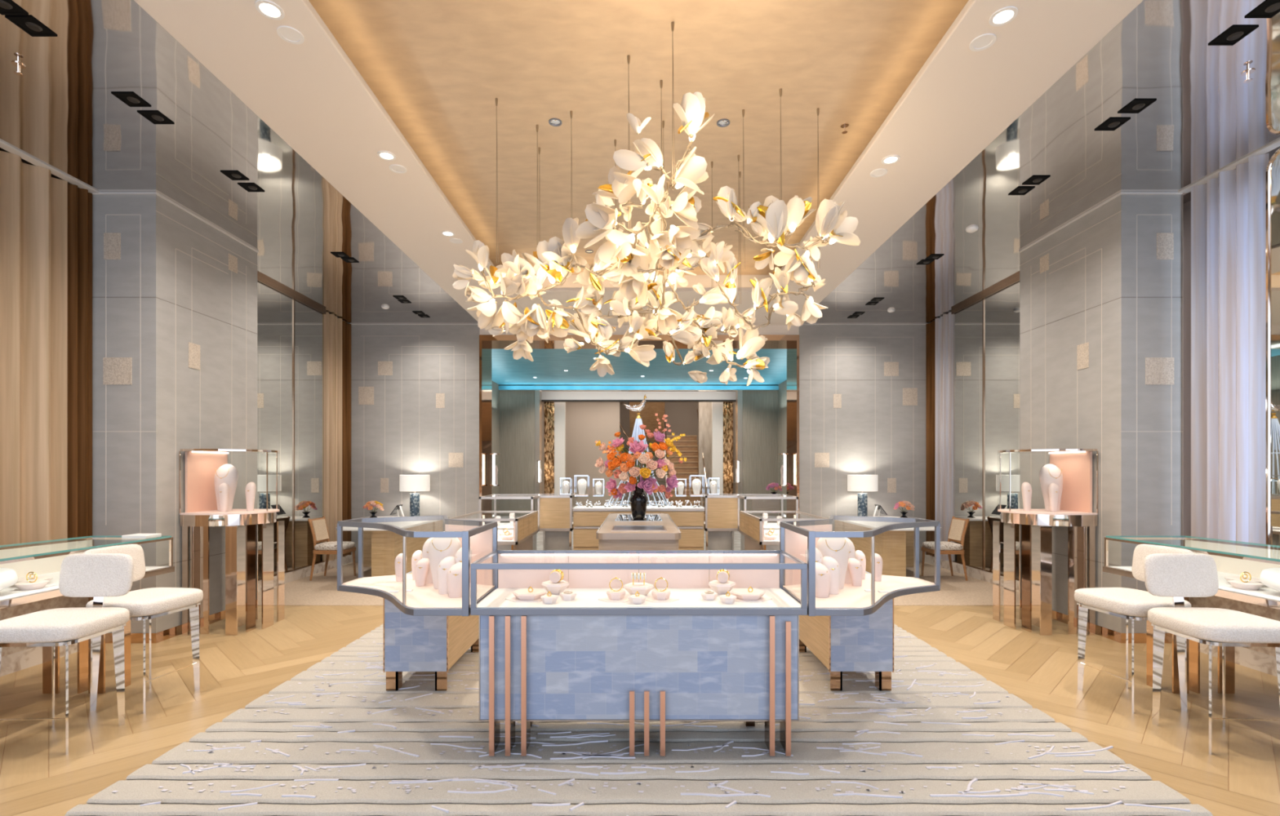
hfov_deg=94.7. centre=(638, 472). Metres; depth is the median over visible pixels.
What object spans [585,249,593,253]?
recessed light
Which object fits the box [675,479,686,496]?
display box
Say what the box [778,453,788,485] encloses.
wall vitrine
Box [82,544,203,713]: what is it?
counter stool
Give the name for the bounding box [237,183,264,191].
recessed light
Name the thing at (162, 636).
baseboard
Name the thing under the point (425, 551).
bust
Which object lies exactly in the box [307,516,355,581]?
chair
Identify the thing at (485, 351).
trim
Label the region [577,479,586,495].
bust
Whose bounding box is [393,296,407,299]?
recessed light
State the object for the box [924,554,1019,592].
baseboard
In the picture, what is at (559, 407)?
trim
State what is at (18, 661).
baseboard
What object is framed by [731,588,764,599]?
bowl
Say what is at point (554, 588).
bowl
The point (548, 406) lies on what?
carved column
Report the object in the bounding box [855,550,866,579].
bust
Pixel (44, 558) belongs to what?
display case
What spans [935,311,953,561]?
curtain
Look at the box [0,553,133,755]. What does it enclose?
counter stool
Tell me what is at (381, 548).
desk
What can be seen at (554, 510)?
corner showcase
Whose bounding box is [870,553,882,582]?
bust
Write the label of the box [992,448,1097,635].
tower vitrine
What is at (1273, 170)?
window
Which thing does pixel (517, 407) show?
wall
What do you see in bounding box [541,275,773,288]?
ceiling
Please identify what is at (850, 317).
recessed light
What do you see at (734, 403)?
wall
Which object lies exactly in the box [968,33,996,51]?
ceiling speaker
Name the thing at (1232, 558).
showcase
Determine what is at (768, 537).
display stand
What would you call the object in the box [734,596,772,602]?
display tray
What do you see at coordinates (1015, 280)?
trim
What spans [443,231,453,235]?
diffuser
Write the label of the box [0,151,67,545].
curtain
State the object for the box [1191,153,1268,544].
curtain
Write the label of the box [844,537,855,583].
bust
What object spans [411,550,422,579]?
bust
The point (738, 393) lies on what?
trim
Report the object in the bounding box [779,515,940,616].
wing showcase
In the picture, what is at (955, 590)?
carpet
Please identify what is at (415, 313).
recessed light
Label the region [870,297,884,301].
recessed light
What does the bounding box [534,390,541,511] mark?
trim
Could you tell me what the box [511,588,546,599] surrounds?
bowl
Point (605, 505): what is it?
display
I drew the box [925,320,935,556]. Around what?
curtain
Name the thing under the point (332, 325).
curtain
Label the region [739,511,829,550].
side showcase
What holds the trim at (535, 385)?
attached to the wall at (759, 407)
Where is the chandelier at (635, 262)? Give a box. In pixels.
[452,22,860,386]
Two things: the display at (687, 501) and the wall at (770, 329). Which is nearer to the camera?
the display at (687, 501)
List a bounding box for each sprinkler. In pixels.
[11,61,26,76]
[840,123,848,133]
[1240,68,1255,83]
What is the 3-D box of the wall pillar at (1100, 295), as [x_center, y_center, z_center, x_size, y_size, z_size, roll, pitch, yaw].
[4.363,-0.502,5.663,0.554,3.735,1.334,0,0,0]
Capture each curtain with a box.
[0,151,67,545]
[67,182,92,538]
[324,311,342,561]
[342,320,351,556]
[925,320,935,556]
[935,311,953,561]
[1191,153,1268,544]
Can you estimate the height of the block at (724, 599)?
0.034 m
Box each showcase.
[337,515,497,616]
[448,511,537,550]
[470,550,807,755]
[479,493,576,575]
[572,506,704,550]
[700,493,798,550]
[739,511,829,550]
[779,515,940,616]
[1102,535,1279,693]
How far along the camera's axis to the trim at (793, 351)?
9.65 m
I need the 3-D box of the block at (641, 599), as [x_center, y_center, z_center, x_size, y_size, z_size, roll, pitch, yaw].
[-0.007,0.663,3.070,0.100,0.034,0.087,0,0,0]
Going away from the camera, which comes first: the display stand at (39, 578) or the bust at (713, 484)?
the display stand at (39, 578)
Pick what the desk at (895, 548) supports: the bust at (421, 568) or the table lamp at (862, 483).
the table lamp at (862, 483)
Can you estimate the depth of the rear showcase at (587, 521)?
7.49 m
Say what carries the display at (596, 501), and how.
on the rear showcase at (587, 521)
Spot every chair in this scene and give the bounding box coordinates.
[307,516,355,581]
[921,516,969,581]
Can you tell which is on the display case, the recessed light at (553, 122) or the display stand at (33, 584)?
the display stand at (33, 584)
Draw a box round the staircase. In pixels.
[619,390,707,520]
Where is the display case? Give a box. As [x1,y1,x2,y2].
[0,535,174,693]
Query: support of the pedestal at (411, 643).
on the rug at (331, 740)
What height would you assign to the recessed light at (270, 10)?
0.007 m
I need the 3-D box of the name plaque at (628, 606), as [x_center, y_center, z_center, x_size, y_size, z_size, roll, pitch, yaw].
[0.003,0.677,2.965,0.124,0.005,0.024,0,0,0]
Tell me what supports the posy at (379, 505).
in the vase at (373, 513)
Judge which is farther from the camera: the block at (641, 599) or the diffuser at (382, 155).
the diffuser at (382, 155)
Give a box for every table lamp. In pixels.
[399,475,430,516]
[847,475,877,516]
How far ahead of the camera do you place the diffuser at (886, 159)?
4.43 m
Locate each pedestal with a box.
[383,571,479,690]
[799,571,893,690]
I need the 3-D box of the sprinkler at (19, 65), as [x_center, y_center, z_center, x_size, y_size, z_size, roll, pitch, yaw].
[-3.607,-2.342,3.433,0.060,0.055,0.058,0,0,0]
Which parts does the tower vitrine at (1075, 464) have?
fin leg, corner post, fin leg, corner post, fin leg, fin leg, fin leg, fin leg, plate, panel, fin leg, fin leg, fin leg, corner post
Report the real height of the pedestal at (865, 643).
0.703 m
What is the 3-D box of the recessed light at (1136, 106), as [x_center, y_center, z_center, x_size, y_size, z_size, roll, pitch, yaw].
[3.225,-2.365,3.821,0.138,0.013,0.138,0,0,0]
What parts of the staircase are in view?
curved rail, handrail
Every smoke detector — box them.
[381,306,389,309]
[887,309,895,312]
[965,226,978,233]
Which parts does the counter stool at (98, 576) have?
leg, leg, seat frame, seat, leg, backrest, leg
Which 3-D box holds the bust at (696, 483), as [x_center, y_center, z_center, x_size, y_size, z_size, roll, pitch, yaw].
[0.759,0.195,7.729,0.124,0.213,0.086,0,0,0]
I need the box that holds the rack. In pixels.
[631,572,645,585]
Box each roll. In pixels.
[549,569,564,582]
[716,569,729,582]
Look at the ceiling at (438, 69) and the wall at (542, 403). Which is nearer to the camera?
the ceiling at (438, 69)
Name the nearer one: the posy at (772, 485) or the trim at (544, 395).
the posy at (772, 485)
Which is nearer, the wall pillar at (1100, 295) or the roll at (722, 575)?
the roll at (722, 575)
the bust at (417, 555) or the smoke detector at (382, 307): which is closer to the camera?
the bust at (417, 555)
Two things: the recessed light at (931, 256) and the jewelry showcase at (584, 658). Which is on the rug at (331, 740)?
the jewelry showcase at (584, 658)
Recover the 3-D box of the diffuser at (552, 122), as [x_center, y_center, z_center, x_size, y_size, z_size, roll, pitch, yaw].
[-0.638,-2.678,4.518,0.080,0.004,0.080,0,0,0]
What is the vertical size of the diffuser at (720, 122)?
0.004 m
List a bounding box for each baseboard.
[0,643,77,676]
[105,610,225,643]
[257,554,352,592]
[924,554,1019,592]
[1052,610,1172,643]
[1200,643,1277,676]
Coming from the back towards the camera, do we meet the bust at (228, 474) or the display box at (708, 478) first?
the display box at (708, 478)
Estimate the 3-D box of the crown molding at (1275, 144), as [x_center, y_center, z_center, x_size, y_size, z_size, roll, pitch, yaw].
[3.600,-2.361,3.621,2.080,0.017,11.642,0,0,0]
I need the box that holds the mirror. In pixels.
[257,281,324,579]
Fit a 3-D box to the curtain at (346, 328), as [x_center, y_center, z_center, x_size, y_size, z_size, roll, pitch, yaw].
[-4.616,-0.518,9.265,0.078,3.676,0.315,0,0,0]
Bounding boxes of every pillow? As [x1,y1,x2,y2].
[0,568,17,591]
[1259,568,1279,591]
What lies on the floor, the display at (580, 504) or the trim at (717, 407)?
the trim at (717, 407)
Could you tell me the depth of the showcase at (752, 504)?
10.40 m
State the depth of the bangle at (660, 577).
3.14 m
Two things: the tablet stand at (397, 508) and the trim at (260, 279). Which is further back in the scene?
the tablet stand at (397, 508)
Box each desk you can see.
[335,516,448,577]
[828,516,941,577]
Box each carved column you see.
[544,402,554,493]
[723,402,733,493]
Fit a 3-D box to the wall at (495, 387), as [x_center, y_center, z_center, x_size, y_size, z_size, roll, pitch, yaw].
[-3.850,-0.460,13.070,0.100,3.820,6.060,0,0,0]
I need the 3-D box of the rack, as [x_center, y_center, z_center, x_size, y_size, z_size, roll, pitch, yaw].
[0.000,0.588,3.253,0.080,0.068,0.043,0,0,0]
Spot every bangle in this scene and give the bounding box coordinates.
[608,577,622,591]
[654,577,667,591]
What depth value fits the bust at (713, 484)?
7.70 m
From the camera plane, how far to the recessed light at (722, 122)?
4.52 m
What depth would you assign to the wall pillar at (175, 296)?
5.06 m
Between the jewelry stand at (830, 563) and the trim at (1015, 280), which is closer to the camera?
the jewelry stand at (830, 563)
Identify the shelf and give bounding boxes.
[179,509,279,515]
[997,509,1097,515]
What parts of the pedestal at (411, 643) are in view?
edge trim, edge trim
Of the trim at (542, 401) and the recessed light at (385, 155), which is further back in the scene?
the trim at (542, 401)
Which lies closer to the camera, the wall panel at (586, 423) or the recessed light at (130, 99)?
the recessed light at (130, 99)
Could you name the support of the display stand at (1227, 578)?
on the showcase at (1232, 558)
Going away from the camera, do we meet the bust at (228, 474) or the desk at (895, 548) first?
the bust at (228, 474)
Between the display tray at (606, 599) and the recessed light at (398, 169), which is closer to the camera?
the display tray at (606, 599)
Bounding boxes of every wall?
[351,324,479,562]
[480,324,799,334]
[491,380,499,518]
[499,385,535,523]
[541,402,544,493]
[619,390,724,506]
[724,390,735,493]
[742,385,777,511]
[777,379,786,518]
[799,324,925,562]
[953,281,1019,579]
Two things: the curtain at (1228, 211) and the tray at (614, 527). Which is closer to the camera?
the curtain at (1228, 211)
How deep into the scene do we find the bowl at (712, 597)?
3.12 m
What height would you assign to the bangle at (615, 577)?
0.078 m
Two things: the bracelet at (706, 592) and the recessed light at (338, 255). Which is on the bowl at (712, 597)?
the bracelet at (706, 592)
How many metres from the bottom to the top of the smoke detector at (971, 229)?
0.030 m
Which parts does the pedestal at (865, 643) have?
edge trim, edge trim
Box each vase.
[368,511,377,518]
[630,486,647,519]
[899,511,907,518]
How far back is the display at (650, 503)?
7.59 m
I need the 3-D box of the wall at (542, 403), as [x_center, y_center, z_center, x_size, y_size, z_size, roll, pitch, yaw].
[-3.150,-1.050,18.950,0.100,5.000,5.100,0,0,0]
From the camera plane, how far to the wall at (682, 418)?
21.50 m
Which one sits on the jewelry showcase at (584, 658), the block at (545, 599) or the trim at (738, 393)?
the block at (545, 599)
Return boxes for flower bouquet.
[595,413,687,499]
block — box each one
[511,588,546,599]
[540,595,558,604]
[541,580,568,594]
[559,591,576,600]
[606,589,626,599]
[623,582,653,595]
[627,594,646,604]
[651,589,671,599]
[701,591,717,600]
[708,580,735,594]
[719,595,736,604]
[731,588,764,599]
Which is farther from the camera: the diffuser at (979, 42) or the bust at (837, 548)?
the bust at (837, 548)
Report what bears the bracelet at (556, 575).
on the bowl at (554, 588)
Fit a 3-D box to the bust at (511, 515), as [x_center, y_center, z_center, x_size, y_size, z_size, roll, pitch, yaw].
[-1.610,0.594,7.504,0.069,0.172,0.053,0,0,0]
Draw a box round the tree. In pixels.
[605,394,671,506]
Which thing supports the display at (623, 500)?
on the rear showcase at (587, 521)
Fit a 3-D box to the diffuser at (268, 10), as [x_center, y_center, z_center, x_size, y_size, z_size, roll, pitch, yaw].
[-1.873,-2.349,2.997,0.096,0.004,0.096,0,0,0]
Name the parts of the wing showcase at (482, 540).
curve post, panel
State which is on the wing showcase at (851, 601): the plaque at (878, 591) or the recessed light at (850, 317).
the plaque at (878, 591)
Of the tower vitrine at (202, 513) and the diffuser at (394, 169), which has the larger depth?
the tower vitrine at (202, 513)
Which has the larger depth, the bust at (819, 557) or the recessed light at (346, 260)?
the recessed light at (346, 260)
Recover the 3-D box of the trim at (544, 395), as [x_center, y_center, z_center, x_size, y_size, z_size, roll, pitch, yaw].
[0.000,-2.130,16.575,5.500,0.240,0.250,0,0,0]
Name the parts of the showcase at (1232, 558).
fin leg, fin leg, frame, fin leg, fin leg, panel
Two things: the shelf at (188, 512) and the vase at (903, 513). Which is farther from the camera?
the vase at (903, 513)
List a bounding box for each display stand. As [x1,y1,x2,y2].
[13,572,48,590]
[15,573,53,583]
[498,528,511,536]
[500,531,513,540]
[764,531,777,540]
[765,528,777,536]
[1223,573,1262,583]
[1228,572,1262,590]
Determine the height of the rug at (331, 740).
0.026 m
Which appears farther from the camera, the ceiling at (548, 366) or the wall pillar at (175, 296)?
the ceiling at (548, 366)
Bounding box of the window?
[1266,147,1279,546]
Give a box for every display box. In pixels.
[560,477,572,494]
[574,475,589,496]
[592,479,604,496]
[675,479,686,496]
[688,475,704,496]
[707,477,719,494]
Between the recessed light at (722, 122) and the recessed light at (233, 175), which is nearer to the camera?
the recessed light at (722, 122)
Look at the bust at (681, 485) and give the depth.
7.70 m
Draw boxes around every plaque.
[388,590,399,592]
[626,605,651,608]
[877,590,888,592]
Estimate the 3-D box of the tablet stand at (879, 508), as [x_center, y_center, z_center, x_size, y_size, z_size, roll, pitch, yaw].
[3.677,0.603,9.050,0.194,0.202,0.200,0,0,0]
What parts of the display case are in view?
panel, fin leg, fin leg, frame, fin leg, fin leg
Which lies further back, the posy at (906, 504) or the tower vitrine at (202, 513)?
the posy at (906, 504)
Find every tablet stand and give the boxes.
[390,504,404,516]
[872,504,887,516]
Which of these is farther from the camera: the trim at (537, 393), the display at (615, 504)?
the trim at (537, 393)
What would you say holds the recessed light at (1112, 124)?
in the ceiling at (63, 113)
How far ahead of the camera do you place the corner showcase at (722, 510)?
7.49 m
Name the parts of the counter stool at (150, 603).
leg, backrest, seat, leg, leg, seat frame, leg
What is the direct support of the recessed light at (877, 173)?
in the ceiling at (63, 113)
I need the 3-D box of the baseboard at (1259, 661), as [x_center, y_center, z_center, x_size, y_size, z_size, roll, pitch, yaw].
[4.670,1.300,1.399,0.300,0.300,7.199,0,0,0]
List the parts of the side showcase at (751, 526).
door, door, door, door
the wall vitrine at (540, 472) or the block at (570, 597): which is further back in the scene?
the wall vitrine at (540, 472)
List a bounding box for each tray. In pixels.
[505,596,542,602]
[598,596,629,602]
[613,526,663,529]
[645,596,679,602]
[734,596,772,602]
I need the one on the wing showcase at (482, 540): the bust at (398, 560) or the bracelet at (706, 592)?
the bust at (398, 560)
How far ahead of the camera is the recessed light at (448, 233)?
5.81 m
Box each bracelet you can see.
[563,591,572,594]
[704,591,713,594]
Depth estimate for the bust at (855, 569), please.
3.51 m
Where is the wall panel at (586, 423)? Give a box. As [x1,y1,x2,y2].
[565,402,619,516]
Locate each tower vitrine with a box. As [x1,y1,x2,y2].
[178,448,284,635]
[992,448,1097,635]
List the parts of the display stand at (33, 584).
dish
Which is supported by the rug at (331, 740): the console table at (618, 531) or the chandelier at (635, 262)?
the console table at (618, 531)
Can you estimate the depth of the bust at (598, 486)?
7.70 m
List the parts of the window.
mirror pane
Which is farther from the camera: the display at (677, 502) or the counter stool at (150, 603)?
the display at (677, 502)
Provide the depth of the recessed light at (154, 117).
3.93 m
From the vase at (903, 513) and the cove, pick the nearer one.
the vase at (903, 513)
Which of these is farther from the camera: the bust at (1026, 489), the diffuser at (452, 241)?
the diffuser at (452, 241)
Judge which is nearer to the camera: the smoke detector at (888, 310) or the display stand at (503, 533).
the display stand at (503, 533)
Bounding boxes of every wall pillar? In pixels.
[92,194,257,633]
[1019,194,1181,633]
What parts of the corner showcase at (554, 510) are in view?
frame, leg, door, leg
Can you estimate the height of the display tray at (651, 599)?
0.005 m
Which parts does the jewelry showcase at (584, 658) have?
foot blade, foot blade, foot blade, frame, panel, trim, foot blade, foot blade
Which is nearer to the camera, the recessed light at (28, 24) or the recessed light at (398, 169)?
the recessed light at (28, 24)
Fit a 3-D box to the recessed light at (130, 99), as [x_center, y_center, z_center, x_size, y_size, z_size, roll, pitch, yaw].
[-3.225,-2.365,3.752,0.138,0.013,0.138,0,0,0]
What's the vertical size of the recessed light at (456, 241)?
0.007 m
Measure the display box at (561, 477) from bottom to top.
0.221 m
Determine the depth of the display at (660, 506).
7.70 m
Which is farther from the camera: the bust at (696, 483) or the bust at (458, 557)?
the bust at (696, 483)
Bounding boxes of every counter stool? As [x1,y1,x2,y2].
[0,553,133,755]
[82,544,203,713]
[1074,544,1195,713]
[1143,553,1279,755]
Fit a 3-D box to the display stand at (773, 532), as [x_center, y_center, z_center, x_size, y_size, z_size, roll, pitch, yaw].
[1.400,0.636,6.200,0.140,0.087,0.121,0,0,0]
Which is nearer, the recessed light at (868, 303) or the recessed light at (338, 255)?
the recessed light at (338, 255)
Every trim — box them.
[257,275,325,581]
[479,334,491,518]
[481,334,796,349]
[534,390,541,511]
[535,385,742,386]
[541,391,735,399]
[541,400,735,402]
[554,402,565,493]
[711,402,723,493]
[735,390,742,511]
[786,334,799,526]
[951,275,1019,581]
[1181,192,1191,546]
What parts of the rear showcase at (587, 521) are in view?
drawer, drawer, drawer, drawer, drawer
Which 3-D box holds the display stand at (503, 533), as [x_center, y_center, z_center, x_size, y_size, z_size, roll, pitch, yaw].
[-1.400,0.636,6.200,0.140,0.087,0.121,0,0,0]
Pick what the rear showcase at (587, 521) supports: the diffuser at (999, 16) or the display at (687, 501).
the display at (687, 501)
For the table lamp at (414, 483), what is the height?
0.659 m
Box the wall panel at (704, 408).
[698,390,716,514]
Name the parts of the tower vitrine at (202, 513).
corner post, fin leg, fin leg, fin leg, panel, plate, fin leg, fin leg, fin leg, fin leg, corner post, fin leg, corner post, fin leg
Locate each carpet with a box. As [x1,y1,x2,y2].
[257,562,383,605]
[893,562,1019,605]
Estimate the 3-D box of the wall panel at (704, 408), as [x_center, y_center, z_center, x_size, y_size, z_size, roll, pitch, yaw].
[2.175,-1.000,18.675,0.550,4.900,0.150,0,0,0]
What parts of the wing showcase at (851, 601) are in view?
panel, curve post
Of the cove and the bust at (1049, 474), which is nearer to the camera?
the bust at (1049, 474)
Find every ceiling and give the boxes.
[0,0,1279,324]
[308,0,968,275]
[491,349,786,385]
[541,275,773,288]
[541,390,623,403]
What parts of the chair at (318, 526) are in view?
leg, leg, seat frame, seat, leg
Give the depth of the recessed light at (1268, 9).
3.02 m
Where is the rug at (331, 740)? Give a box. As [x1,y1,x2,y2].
[64,580,1213,815]
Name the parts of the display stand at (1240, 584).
dish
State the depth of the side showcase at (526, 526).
6.18 m
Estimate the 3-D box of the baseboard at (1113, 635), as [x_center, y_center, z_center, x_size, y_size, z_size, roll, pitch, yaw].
[4.363,1.407,5.663,0.554,0.085,1.334,0,0,0]
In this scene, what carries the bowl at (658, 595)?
on the display tray at (651, 599)
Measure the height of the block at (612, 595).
0.040 m
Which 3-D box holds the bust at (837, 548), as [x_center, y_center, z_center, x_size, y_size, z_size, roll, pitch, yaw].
[1.144,0.520,3.474,0.190,0.320,0.129,0,0,0]
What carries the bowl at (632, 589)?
on the jewelry showcase at (584, 658)
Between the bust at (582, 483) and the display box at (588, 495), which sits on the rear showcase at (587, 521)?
the display box at (588, 495)
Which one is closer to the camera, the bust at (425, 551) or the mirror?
the bust at (425, 551)
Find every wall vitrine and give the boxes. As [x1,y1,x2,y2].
[489,453,500,485]
[537,460,542,483]
[733,460,740,483]
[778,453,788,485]
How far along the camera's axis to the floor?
3.73 m
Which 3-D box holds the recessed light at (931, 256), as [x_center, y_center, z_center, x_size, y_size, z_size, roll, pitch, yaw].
[3.258,-2.365,6.494,0.138,0.013,0.138,0,0,0]
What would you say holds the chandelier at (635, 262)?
hanging from the ceiling at (438, 69)
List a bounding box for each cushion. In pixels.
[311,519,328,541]
[948,519,965,541]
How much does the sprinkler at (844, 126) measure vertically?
0.055 m
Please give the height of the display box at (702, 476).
0.267 m
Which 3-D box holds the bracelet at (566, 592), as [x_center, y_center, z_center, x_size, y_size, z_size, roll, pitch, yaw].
[-0.377,0.643,3.151,0.050,0.006,0.049,0,0,0]
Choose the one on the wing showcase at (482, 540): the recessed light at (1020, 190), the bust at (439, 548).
the bust at (439, 548)
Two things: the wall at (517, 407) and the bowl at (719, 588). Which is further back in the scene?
the wall at (517, 407)
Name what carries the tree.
on the floor
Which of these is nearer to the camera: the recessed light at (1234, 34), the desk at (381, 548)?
the recessed light at (1234, 34)
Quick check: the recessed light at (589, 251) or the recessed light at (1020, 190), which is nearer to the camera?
the recessed light at (1020, 190)
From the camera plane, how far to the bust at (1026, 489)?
5.48 m
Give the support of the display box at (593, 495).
on the rear showcase at (587, 521)
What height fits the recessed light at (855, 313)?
0.013 m
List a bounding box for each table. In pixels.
[595,513,680,582]
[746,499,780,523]
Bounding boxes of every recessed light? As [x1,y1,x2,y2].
[0,0,28,15]
[4,16,57,36]
[111,92,151,106]
[137,111,174,124]
[220,171,248,180]
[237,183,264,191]
[254,0,284,20]
[276,26,304,44]
[330,252,349,257]
[340,257,359,262]
[377,151,395,160]
[389,164,406,173]
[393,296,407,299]
[398,300,411,303]
[412,311,424,314]
[417,315,430,317]
[440,231,454,236]
[448,238,462,244]
[548,118,561,126]
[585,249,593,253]
[716,119,729,127]
[847,315,858,318]
[852,312,864,315]
[865,302,879,305]
[870,168,887,177]
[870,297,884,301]
[881,155,899,164]
[916,259,934,264]
[925,254,944,259]
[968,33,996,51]
[988,6,1017,26]
[1008,186,1035,195]
[1022,175,1050,185]
[1093,118,1130,130]
[1117,99,1156,113]
[1208,26,1258,45]
[1244,0,1279,18]
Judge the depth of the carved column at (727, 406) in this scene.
16.75 m
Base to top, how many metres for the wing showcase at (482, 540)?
0.424 m
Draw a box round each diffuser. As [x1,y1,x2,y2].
[259,3,280,17]
[280,29,300,41]
[379,152,393,159]
[391,166,404,172]
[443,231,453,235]
[451,240,460,243]
[550,120,559,124]
[718,120,728,125]
[872,170,884,176]
[884,156,897,163]
[973,36,992,48]
[993,10,1013,23]
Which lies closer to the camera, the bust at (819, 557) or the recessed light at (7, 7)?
the recessed light at (7, 7)
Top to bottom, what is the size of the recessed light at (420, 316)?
0.013 m
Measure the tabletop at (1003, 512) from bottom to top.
0.015 m
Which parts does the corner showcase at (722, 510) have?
leg, door, leg, frame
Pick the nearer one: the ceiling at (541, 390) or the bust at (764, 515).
the bust at (764, 515)
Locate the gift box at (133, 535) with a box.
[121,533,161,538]
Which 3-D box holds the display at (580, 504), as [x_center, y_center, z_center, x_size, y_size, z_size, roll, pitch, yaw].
[-0.760,0.416,7.600,0.087,0.084,0.087,0,0,14]
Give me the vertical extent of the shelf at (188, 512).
0.015 m
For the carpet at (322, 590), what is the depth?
7.05 m
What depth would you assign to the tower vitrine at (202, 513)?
5.38 m
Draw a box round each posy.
[362,500,383,511]
[765,482,782,492]
[893,500,915,511]
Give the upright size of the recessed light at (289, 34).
0.007 m
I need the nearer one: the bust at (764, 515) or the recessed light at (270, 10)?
the recessed light at (270, 10)
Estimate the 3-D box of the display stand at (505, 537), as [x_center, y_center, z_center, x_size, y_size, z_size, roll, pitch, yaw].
[-1.320,0.636,5.920,0.140,0.087,0.121,0,0,0]
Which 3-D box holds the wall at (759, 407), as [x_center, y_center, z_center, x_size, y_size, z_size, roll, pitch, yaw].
[3.360,-0.460,16.250,1.080,3.820,0.300,0,0,0]
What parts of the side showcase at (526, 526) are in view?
door, door, door, door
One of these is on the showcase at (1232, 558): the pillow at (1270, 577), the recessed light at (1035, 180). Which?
the pillow at (1270, 577)
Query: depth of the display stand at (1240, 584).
3.47 m
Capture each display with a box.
[575,501,582,507]
[586,500,592,507]
[594,501,600,507]
[604,500,610,507]
[612,501,619,507]
[622,500,628,507]
[648,500,655,507]
[657,500,664,507]
[666,501,673,507]
[675,500,682,507]
[684,500,692,507]
[693,500,700,507]
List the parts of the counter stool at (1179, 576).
leg, backrest, leg, seat, seat frame, leg, leg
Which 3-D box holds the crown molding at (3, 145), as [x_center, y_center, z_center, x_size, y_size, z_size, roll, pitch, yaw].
[-3.600,-2.361,3.621,2.080,0.017,11.642,0,0,0]
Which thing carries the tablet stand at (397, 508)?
on the desk at (381, 548)
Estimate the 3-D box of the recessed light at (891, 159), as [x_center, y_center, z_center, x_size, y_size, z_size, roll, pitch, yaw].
[1.894,-2.348,4.434,0.128,0.007,0.128,0,0,0]
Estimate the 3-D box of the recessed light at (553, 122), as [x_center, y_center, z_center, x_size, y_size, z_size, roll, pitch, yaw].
[-0.638,-2.677,4.518,0.102,0.006,0.102,0,0,0]
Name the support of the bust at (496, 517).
on the corner showcase at (554, 510)
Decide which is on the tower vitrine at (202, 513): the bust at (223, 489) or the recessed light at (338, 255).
the bust at (223, 489)
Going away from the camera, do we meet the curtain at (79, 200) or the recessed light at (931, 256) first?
the curtain at (79, 200)
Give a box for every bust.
[213,464,238,511]
[217,483,229,511]
[245,481,255,511]
[394,553,402,582]
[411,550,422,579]
[414,558,429,586]
[422,537,432,583]
[427,537,461,589]
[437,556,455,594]
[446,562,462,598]
[454,547,471,564]
[495,515,500,525]
[509,513,515,525]
[562,480,569,493]
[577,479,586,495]
[595,481,602,494]
[677,481,684,494]
[692,479,701,495]
[709,480,716,493]
[762,513,768,525]
[776,515,782,525]
[804,547,822,564]
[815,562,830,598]
[816,537,848,589]
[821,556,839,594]
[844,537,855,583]
[848,558,862,586]
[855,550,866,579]
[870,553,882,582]
[1021,482,1031,511]
[1039,464,1062,511]
[1048,483,1059,511]
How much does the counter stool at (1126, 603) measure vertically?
0.975 m
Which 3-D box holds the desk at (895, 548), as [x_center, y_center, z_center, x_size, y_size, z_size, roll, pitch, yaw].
[3.660,1.073,8.380,1.280,0.737,2.000,0,0,0]
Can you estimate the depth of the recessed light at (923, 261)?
6.63 m
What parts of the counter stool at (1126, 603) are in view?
leg, seat frame, leg, leg, seat, backrest, leg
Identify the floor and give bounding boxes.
[0,516,1279,815]
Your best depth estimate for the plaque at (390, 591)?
3.33 m
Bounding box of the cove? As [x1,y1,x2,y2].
[498,386,778,390]
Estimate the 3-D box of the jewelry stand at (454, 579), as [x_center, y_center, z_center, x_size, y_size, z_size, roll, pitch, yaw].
[-0.984,0.588,3.217,0.119,0.184,0.095,0,0,0]
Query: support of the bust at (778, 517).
on the corner showcase at (722, 510)
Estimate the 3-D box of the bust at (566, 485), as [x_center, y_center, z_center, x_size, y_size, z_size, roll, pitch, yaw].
[-0.951,0.202,7.726,0.095,0.177,0.067,0,0,0]
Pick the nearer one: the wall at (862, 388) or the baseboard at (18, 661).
the baseboard at (18, 661)
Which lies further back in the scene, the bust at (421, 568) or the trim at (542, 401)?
the trim at (542, 401)
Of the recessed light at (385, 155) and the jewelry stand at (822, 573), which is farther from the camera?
the recessed light at (385, 155)
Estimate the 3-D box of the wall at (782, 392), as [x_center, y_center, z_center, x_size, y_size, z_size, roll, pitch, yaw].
[3.850,-0.460,13.070,0.100,3.820,6.060,0,0,0]
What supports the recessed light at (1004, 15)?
in the ceiling at (63, 113)
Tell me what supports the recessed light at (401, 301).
in the ceiling at (63, 113)
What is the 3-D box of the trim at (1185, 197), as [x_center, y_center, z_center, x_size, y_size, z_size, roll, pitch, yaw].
[4.635,-0.605,4.992,0.070,3.510,0.015,0,0,0]
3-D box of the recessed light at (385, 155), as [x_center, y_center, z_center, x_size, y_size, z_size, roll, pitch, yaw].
[-1.870,-2.348,4.378,0.128,0.007,0.128,0,0,0]
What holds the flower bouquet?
in the vase at (638, 500)
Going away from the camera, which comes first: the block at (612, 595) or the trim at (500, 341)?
the block at (612, 595)
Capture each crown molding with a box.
[0,140,477,324]
[802,139,1279,324]
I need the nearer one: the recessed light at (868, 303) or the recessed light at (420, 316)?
the recessed light at (868, 303)
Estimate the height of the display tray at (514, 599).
0.005 m
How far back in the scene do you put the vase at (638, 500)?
6.19 m

